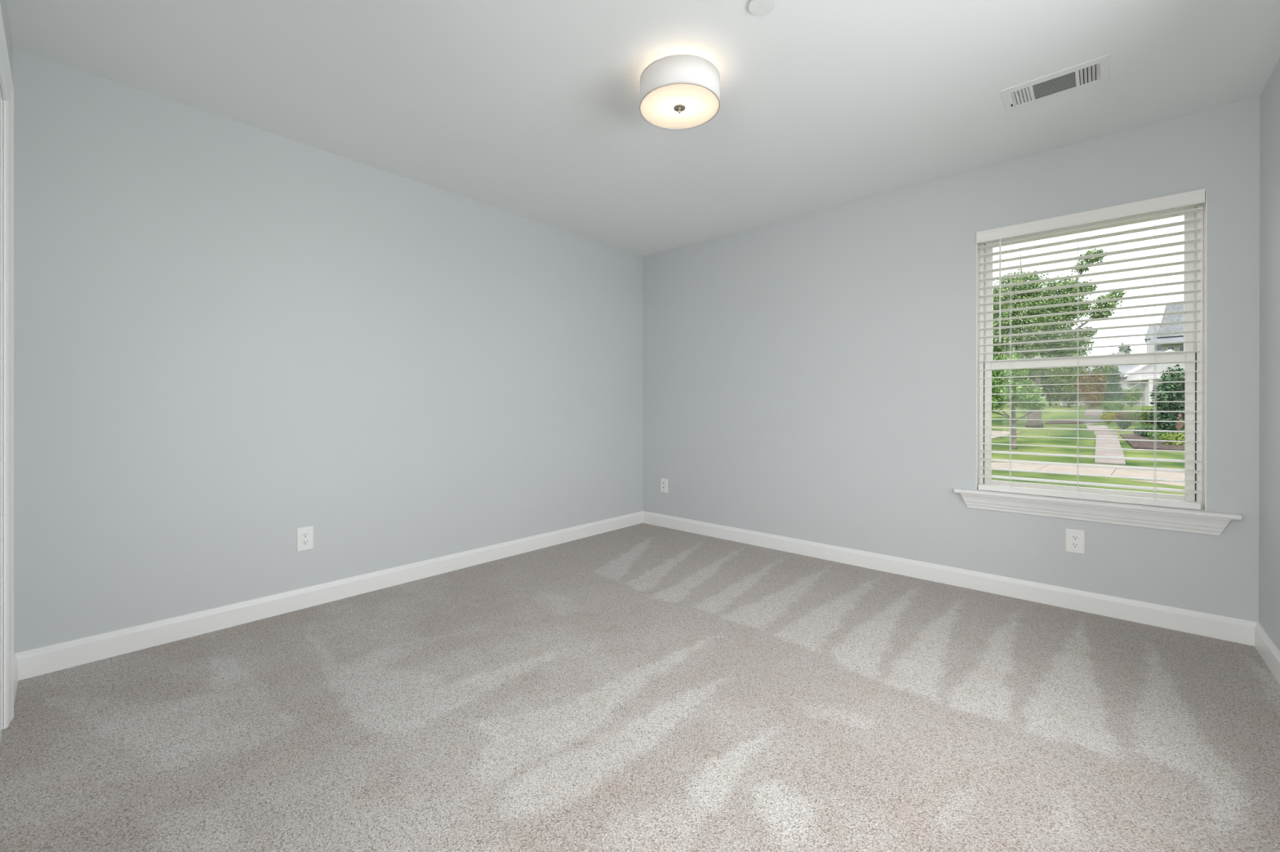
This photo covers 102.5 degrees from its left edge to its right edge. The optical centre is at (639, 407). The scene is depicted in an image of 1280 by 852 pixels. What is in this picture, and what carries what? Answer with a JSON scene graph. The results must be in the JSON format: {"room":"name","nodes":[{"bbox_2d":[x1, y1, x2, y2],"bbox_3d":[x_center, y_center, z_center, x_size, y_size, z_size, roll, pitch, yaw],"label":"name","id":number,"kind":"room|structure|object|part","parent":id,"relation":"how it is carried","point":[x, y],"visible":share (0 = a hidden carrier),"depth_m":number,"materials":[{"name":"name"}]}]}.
{"room":"empty bedroom","nodes":[
{"label":"empty bedroom","id":0,"kind":"room"},
{"bbox_2d":[0,0,12,733],"bbox_3d":[-1.110,-0.153,0.705,3.650,2.460,0.160,0,0,42],"label":"wall","id":1,"kind":"structure","parent":0,"point":[2,2],"depth_m":1.79,"materials":[{"name":"paint"}]},
{"bbox_2d":[0,4,13,735],"bbox_3d":[-1.816,-0.019,1.375,0.993,2.149,0.138,0,0,42],"label":"door frame","id":2,"kind":"structure","parent":1,"relation":"in","point":[6,87],"depth_m":1.69,"materials":[{"name":"white paint"}]},
{"bbox_3d":[-1.797,0.025,1.395,0.815,2.060,0.044,0,0,42],"label":"panel","id":3,"kind":"part","parent":2,"relation":"part of","materials":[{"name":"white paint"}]},
{"bbox_2d":[13,653,17,703],"bbox_3d":[-2.281,1.006,1.869,0.355,0.115,0.014,0,0,42],"label":"baseboard","id":4,"kind":"structure","parent":1,"relation":"attached to","point":[15,660],"depth_m":1.91,"materials":[{"name":"white paint"}]},
{"bbox_2d":[12,47,643,653],"bbox_3d":[-1.255,-0.156,3.401,0.160,2.460,3.987,0,0,42],"label":"wall","id":5,"kind":"structure","parent":0,"point":[232,338],"depth_m":2.60,"materials":[{"name":"paint"}]},
{"bbox_2d":[296,525,313,551],"bbox_3d":[-1.763,0.692,2.708,0.008,0.123,0.077,0,0,42],"label":"wall outlet","id":6,"kind":"object","parent":5,"relation":"attached to","point":[304,535],"visible":1,"depth_m":2.71,"materials":[{"name":"white plastic"}]},
{"bbox_2d":[301,539,309,546],"bbox_3d":[-1.761,0.711,2.706,0.003,0.028,0.034,0,0,42],"label":"receptacle","id":7,"kind":"object","parent":6,"relation":"attached to","point":[304,542],"depth_m":2.71,"materials":[{"name":"white plastic"}]},
{"bbox_2d":[301,532,309,537],"bbox_3d":[-1.761,0.672,2.706,0.003,0.028,0.034,0,0,42],"label":"receptacle","id":8,"kind":"object","parent":6,"relation":"attached to","point":[304,535],"depth_m":2.71,"materials":[{"name":"white plastic"}]},
{"bbox_2d":[13,511,643,680],"bbox_3d":[-1.191,1.006,3.344,0.014,0.115,3.667,0,0,42],"label":"baseboard","id":9,"kind":"structure","parent":5,"relation":"attached to","point":[35,662],"depth_m":2.58,"materials":[{"name":"white paint"}]},
{"bbox_2d":[0,523,1279,851],"bbox_3d":[0.164,1.057,2.132,3.650,0.001,3.667,0,0,42],"label":"floor","id":10,"kind":"structure","parent":0,"point":[642,687],"depth_m":1.74,"materials":[{"name":"carpet"}]},
{"bbox_2d":[5,0,1279,256],"bbox_3d":[-0.757,-1.458,1.096,3.970,0.150,6.760,0,0,42],"label":"ceiling","id":11,"kind":"structure","parent":0,"point":[527,108],"depth_m":2.18,"materials":[{"name":"paint"}]},
{"bbox_2d":[640,54,719,129],"bbox_3d":[0.163,-1.299,2.121,0.330,0.168,0.330,0,0,42],"label":"ceiling light","id":12,"kind":"object","parent":11,"relation":"attached to","point":[677,91],"visible":1,"depth_m":2.04,"materials":[{"name":"white fabric"}]},
{"bbox_2d":[640,84,718,128],"bbox_3d":[0.163,-1.239,2.121,0.320,0.003,0.320,0,0,42],"label":"diffuser","id":13,"kind":"object","parent":12,"relation":"attached to","point":[660,104],"depth_m":2.10,"materials":[{"name":"white glass"}]},
{"bbox_2d":[748,0,773,14],"bbox_3d":[0.414,-1.379,1.759,0.084,0.008,0.084,0,0,42],"label":"cover plate","id":14,"kind":"object","parent":11,"relation":"attached to","point":[755,6],"visible":1,"depth_m":1.76,"materials":[{"name":"grey"}]},
{"bbox_2d":[1000,53,1111,112],"bbox_3d":[1.776,-1.451,2.206,0.357,0.157,0.216,0,0,42],"label":"ceiling vent","id":15,"kind":"object","parent":11,"relation":"in","point":[1099,68],"visible":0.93,"depth_m":2.20,"materials":[{"name":"white metal"}]},
{"bbox_2d":[642,96,1259,622],"bbox_3d":[1.441,-0.153,3.557,3.650,2.460,0.160,0,0,42],"label":"wall","id":16,"kind":"structure","parent":0,"point":[811,376],"depth_m":3.22,"materials":[{"name":"paint"}]},
{"bbox_2d":[660,478,667,493],"bbox_3d":[0.209,0.690,4.542,0.079,0.123,0.014,0,0,42],"label":"electrical outlet","id":17,"kind":"object","parent":16,"relation":"attached to","point":[664,482],"visible":1,"depth_m":4.54,"materials":[{"name":"white plastic"}]},
{"bbox_2d":[643,511,1257,646],"bbox_3d":[1.382,1.009,3.493,3.650,0.115,0.014,0,0,42],"label":"baseboard","id":18,"kind":"structure","parent":16,"relation":"attached to","point":[1206,624],"depth_m":2.90,"materials":[{"name":"white paint"}]},
{"bbox_2d":[1066,528,1084,554],"bbox_3d":[2.281,0.701,2.693,0.077,0.123,0.008,0,0,42],"label":"wall outlet","id":19,"kind":"object","parent":16,"relation":"attached to","point":[1075,539],"visible":1,"depth_m":2.69,"materials":[{"name":"white plastic"}]},
{"bbox_2d":[1071,542,1079,548],"bbox_3d":[2.279,0.721,2.691,0.034,0.028,0.003,0,0,42],"label":"receptacle","id":20,"kind":"object","parent":19,"relation":"attached to","point":[1073,544],"depth_m":2.69,"materials":[{"name":"white plastic"}]},
{"bbox_2d":[1071,534,1079,541],"bbox_3d":[2.279,0.682,2.691,0.034,0.028,0.003,0,0,42],"label":"receptacle","id":21,"kind":"object","parent":19,"relation":"attached to","point":[1073,537],"depth_m":2.69,"materials":[{"name":"white plastic"}]},
{"bbox_2d":[954,189,1241,535],"bbox_3d":[2.323,-0.214,2.721,1.104,1.600,0.211,0,0,42],"label":"window","id":22,"kind":"structure","parent":16,"relation":"in","point":[1202,521],"depth_m":2.58,"materials":[{"name":"white paint"}]},
{"bbox_3d":[2.377,-0.606,2.781,0.848,0.748,0.028,0,0,42],"label":"sash","id":23,"kind":"part","parent":22,"relation":"part of","materials":[{"name":"clear glass"}]},
{"bbox_3d":[2.352,0.094,2.754,0.848,0.732,0.038,0,0,42],"label":"sash","id":24,"kind":"part","parent":22,"relation":"part of","materials":[{"name":"white plastic"}]},
{"bbox_2d":[976,188,1204,510],"bbox_3d":[2.297,-0.269,2.696,0.895,1.492,0.074,0,0,42],"label":"window blind","id":25,"kind":"object","parent":22,"relation":"attached to","point":[1196,197],"visible":1,"depth_m":2.64,"materials":[{"name":"white plastic"}]},
{"bbox_3d":[2.085,-0.257,2.889,0.005,1.430,0.055,0,0,42],"label":"ladder cord","id":26,"kind":"part","parent":25,"relation":"part of","materials":[{"name":"white fabric"}]},
{"bbox_3d":[2.299,-0.257,2.697,0.005,1.430,0.055,0,0,42],"label":"ladder cord","id":27,"kind":"part","parent":25,"relation":"part of","materials":[{"name":"white fabric"}]},
{"bbox_3d":[2.297,0.461,2.699,0.875,0.032,0.054,0,0,42],"label":"rail","id":28,"kind":"part","parent":25,"relation":"part of","materials":[{"name":"white wood"}]},
{"bbox_3d":[2.512,-0.256,2.506,0.005,1.430,0.055,0,0,42],"label":"ladder cord","id":29,"kind":"part","parent":25,"relation":"part of","materials":[{"name":"white fabric"}]},
{"bbox_3d":[2.366,-0.262,2.770,0.897,1.496,0.080,0,0,42],"label":"frame","id":30,"kind":"part","parent":22,"relation":"part of","materials":[{"name":"white plastic"}]},
{"bbox_3d":[2.295,0.489,2.691,1.104,0.022,0.129,0,0,42],"label":"sill","id":31,"kind":"part","parent":22,"relation":"part of","materials":[{"name":"white paint"}]},
{"bbox_2d":[1258,57,1279,650],"bbox_3d":[1.585,-0.151,0.861,0.160,2.460,3.987,0,0,42],"label":"wall","id":32,"kind":"structure","parent":0,"point":[1269,98],"depth_m":2.15,"materials":[{"name":"paint"}]},
{"bbox_2d":[1254,622,1279,684],"bbox_3d":[1.519,1.012,0.920,0.014,0.115,3.667,0,0,42],"label":"baseboard","id":33,"kind":"structure","parent":32,"relation":"attached to","point":[1265,646],"depth_m":2.11,"materials":[{"name":"white paint"}]},
{"label":"outside","id":34,"kind":"structure","parent":0,"visible":0},
{"bbox_2d":[1071,417,1135,423],"bbox_3d":[23.010,0.666,25.614,2.400,0.262,4.600,0,0,42],"label":"driveway","id":35,"kind":"structure","parent":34,"point":[1082,421],"depth_m":24.89,"materials":[{"name":"concrete"}]},
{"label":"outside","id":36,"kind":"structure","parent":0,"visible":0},
{"bbox_2d":[1083,408,1125,465],"bbox_3d":[21.046,0.843,23.566,0.976,1.518,24.736,0,0,40],"label":"path","id":37,"kind":"structure","parent":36,"point":[1100,433],"depth_m":18.12,"materials":[{"name":"concrete"}]},
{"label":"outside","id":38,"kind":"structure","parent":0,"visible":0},
{"bbox_2d":[991,398,1184,495],"bbox_3d":[50.962,-0.175,46.666,140.000,3.570,129.550,0,0,42],"label":"ground","id":39,"kind":"structure","parent":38,"point":[1045,415],"depth_m":17.11,"materials":[{"name":"green plant"}]},
{"bbox_2d":[991,352,1046,448],"bbox_3d":[11.993,-0.235,16.933,2.806,3.280,1.544,0,0,12],"label":"young tree","id":40,"kind":"object","parent":39,"relation":"on","point":[1002,373],"visible":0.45,"depth_m":16.70,"materials":[{"name":"green plant"}]},
{"bbox_2d":[994,370,1047,404],"bbox_3d":[29.282,-1.802,40.237,4.124,3.768,2.559,0,0,42],"label":"shrub","id":41,"kind":"object","parent":39,"relation":"on","point":[1042,373],"visible":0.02,"depth_m":38.88,"materials":[{"name":"green plant"}]},
{"bbox_2d":[1040,368,1074,406],"bbox_3d":[32.507,-2.152,40.689,3.252,4.406,2.186,0,0,42],"label":"tree","id":42,"kind":"object","parent":39,"relation":"on","point":[1047,397],"visible":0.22,"depth_m":40.44,"materials":[{"name":"green plant"}]},
{"bbox_2d":[992,248,1126,426],"bbox_3d":[18.597,-3.269,23.674,7.571,8.330,3.555,0,0,15],"label":"maple tree","id":43,"kind":"object","parent":39,"relation":"on","point":[1060,344],"visible":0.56,"depth_m":23.45,"materials":[{"name":"green plant"}]},
{"bbox_2d":[1044,420,1082,424],"bbox_3d":[20.785,0.739,25.189,1.350,0.231,3.000,0,0,42],"label":"mulch bed","id":44,"kind":"object","parent":39,"relation":"on","point":[1062,422],"visible":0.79,"depth_m":24.63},
{"bbox_2d":[1044,366,1092,408],"bbox_3d":[30.689,-1.667,36.930,2.725,3.642,2.147,0,0,42],"label":"tree","id":45,"kind":"object","parent":39,"relation":"on","point":[1053,380],"visible":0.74,"depth_m":36.64,"materials":[{"name":"green plant"}]},
{"bbox_2d":[1074,368,1107,408],"bbox_3d":[29.353,-1.143,33.451,1.449,2.771,1.541,0,0,16],"label":"shrub","id":46,"kind":"object","parent":39,"relation":"on","point":[1085,379],"visible":0.92,"depth_m":33.20,"materials":[{"name":"orange plant"}]},
{"bbox_2d":[1088,365,1121,407],"bbox_3d":[32.498,-1.610,36.026,1.819,3.430,1.862,0,0,42],"label":"tree","id":47,"kind":"object","parent":39,"relation":"on","point":[1107,368],"visible":0.22,"depth_m":35.71,"materials":[{"name":"green plant"}]},
{"bbox_2d":[1098,412,1115,423],"bbox_3d":[21.855,0.490,23.958,0.539,0.578,0.617,0,0,14],"label":"shrub","id":48,"kind":"object","parent":39,"relation":"on","point":[1107,416],"visible":0.92,"depth_m":23.88,"materials":[{"name":"yellow plant"}]},
{"bbox_2d":[1102,398,1124,414],"bbox_3d":[25.711,0.032,27.887,0.844,1.082,1.018,0,0,15],"label":"shrub","id":49,"kind":"object","parent":39,"relation":"on","point":[1113,406],"visible":0.77,"depth_m":27.70,"materials":[{"name":"green plant"}]},
{"bbox_2d":[1104,366,1123,410],"bbox_3d":[27.669,-0.897,30.003,0.854,2.994,1.060,0,0,42],"label":"shrub","id":50,"kind":"object","parent":39,"relation":"on","point":[1113,388],"visible":0.62,"depth_m":29.87,"materials":[{"name":"green plant"}]},
{"bbox_2d":[1107,342,1132,355],"bbox_3d":[73.402,-5.269,79.804,4.528,9.662,3.722,0,0,42],"label":"tree","id":51,"kind":"object","parent":39,"relation":"on","point":[1126,349],"visible":0.22,"depth_m":79.44,"materials":[{"name":"green plant"}]},
{"bbox_2d":[1059,349,1185,406],"bbox_3d":[39.090,-2.055,40.607,6.852,4.486,7.202,0,0,0],"label":"house","id":52,"kind":"structure","parent":39,"relation":"on","point":[1147,387],"depth_m":37.99,"materials":[{"name":"grey"}]},
{"bbox_2d":[1115,412,1130,419],"bbox_3d":[22.557,0.456,24.003,0.556,0.625,0.640,0,0,15],"label":"shrub","id":53,"kind":"object","parent":39,"relation":"on","point":[1119,416],"visible":0.39,"depth_m":24.04,"materials":[{"name":"brown plant"}]},
{"bbox_2d":[1115,418,1133,429],"bbox_3d":[20.640,0.697,21.945,0.506,0.488,0.571,0,0,16],"label":"shrub","id":54,"kind":"object","parent":39,"relation":"on","point":[1123,424],"visible":0.91,"depth_m":21.84,"materials":[{"name":"green plant"}]},
{"bbox_2d":[1121,387,1142,407],"bbox_3d":[33.885,-0.695,35.473,1.162,1.447,1.290,0,0,42],"label":"shrub","id":55,"kind":"object","parent":39,"relation":"on","point":[1136,396],"visible":0.88,"depth_m":35.23,"materials":[{"name":"green plant"}]},
{"bbox_2d":[1120,408,1173,424],"bbox_3d":[22.779,0.409,22.888,2.110,0.754,1.022,0,0,42],"label":"shrub","id":56,"kind":"object","parent":39,"relation":"on","point":[1136,415],"visible":0.46,"depth_m":23.04,"materials":[{"name":"green plant"}]},
{"bbox_2d":[1120,433,1184,450],"bbox_3d":[18.779,1.173,17.794,3.080,0.416,6.500,0,0,42],"label":"mulch bed","id":57,"kind":"object","parent":39,"relation":"on","point":[1147,445],"visible":0.29,"depth_m":17.10,"materials":[{"name":"brown soil"}]},
{"bbox_2d":[1131,426,1163,436],"bbox_3d":[19.073,0.923,19.330,0.854,0.497,0.734,0,0,42],"label":"shrub","id":58,"kind":"object","parent":57,"relation":"on","point":[1139,433],"visible":0.54,"depth_m":19.32,"materials":[{"name":"green plant"}]},
{"bbox_2d":[1146,429,1170,439],"bbox_3d":[18.166,1.038,17.991,0.605,0.584,0.614,0,0,42],"label":"shrub","id":59,"kind":"object","parent":57,"relation":"on","point":[1153,434],"visible":0.57,"depth_m":17.95,"materials":[{"name":"green plant"}]},
{"bbox_2d":[1160,432,1184,444],"bbox_3d":[17.669,1.123,16.965,0.589,0.583,0.715,0,0,5],"label":"shrub","id":60,"kind":"object","parent":57,"relation":"on","point":[1171,437],"visible":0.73,"depth_m":16.88,"materials":[{"name":"green plant"}]},
{"bbox_2d":[1175,412,1183,433],"bbox_3d":[18.829,0.707,17.952,0.187,1.071,0.195,0,0,-26],"label":"flowering plant","id":61,"kind":"object","parent":57,"relation":"on","point":[1179,415],"visible":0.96,"depth_m":17.93,"materials":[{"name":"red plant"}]},
{"bbox_2d":[1176,419,1184,434],"bbox_3d":[19.391,0.812,18.247,0.503,0.791,0.535,0,0,42],"label":"shrub","id":62,"kind":"object","parent":57,"relation":"on","point":[1183,424],"visible":0.2,"depth_m":18.26,"materials":[{"name":"green plant"}]},
{"bbox_2d":[1144,325,1160,352],"bbox_3d":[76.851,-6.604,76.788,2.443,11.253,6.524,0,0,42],"label":"house","id":63,"kind":"structure","parent":39,"relation":"on","point":[1149,348],"depth_m":75.14,"materials":[{"name":"grey"}]},
{"bbox_3d":[74.929,-8.831,74.358,0.035,1.200,0.640,0,0,-44],"label":"pane","id":64,"kind":"part","parent":63,"relation":"part of","materials":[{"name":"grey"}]},
{"bbox_2d":[1146,364,1185,432],"bbox_3d":[20.813,-0.268,19.927,1.784,2.863,1.292,0,0,-22],"label":"evergreen tree","id":65,"kind":"object","parent":39,"relation":"on","point":[1164,387],"visible":0.61,"depth_m":19.82,"materials":[{"name":"green plant"}]},
{"bbox_2d":[1150,301,1183,351],"bbox_3d":[68.941,-7.593,62.773,9.627,13.866,5.600,0,0,42],"label":"house","id":66,"kind":"structure","parent":39,"relation":"on","point":[1174,308],"depth_m":64.24,"materials":[{"name":"grey"}]},
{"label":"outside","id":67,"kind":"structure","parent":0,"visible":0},
{"bbox_2d":[991,431,1020,439],"bbox_3d":[14.398,1.194,22.248,3.840,0.305,2.334,0,0,-37],"label":"walkway","id":68,"kind":"structure","parent":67,"point":[993,433],"depth_m":22.14,"materials":[{"name":"concrete"}]},
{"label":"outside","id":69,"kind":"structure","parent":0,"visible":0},
{"bbox_2d":[991,462,1184,479],"bbox_3d":[10.699,1.613,12.490,23.002,0.080,7.218,0,0,14],"label":"sidewalk","id":70,"kind":"structure","parent":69,"point":[1090,470],"depth_m":12.84,"materials":[{"name":"concrete"}]},
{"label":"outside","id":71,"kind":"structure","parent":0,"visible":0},
{"bbox_2d":[1128,480,1184,486],"bbox_3d":[11.722,1.616,10.220,2.900,0.052,1.400,0,0,42],"label":"sidewalk","id":72,"kind":"structure","parent":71,"point":[1172,483],"depth_m":10.85,"materials":[{"name":"concrete"}]}
]}

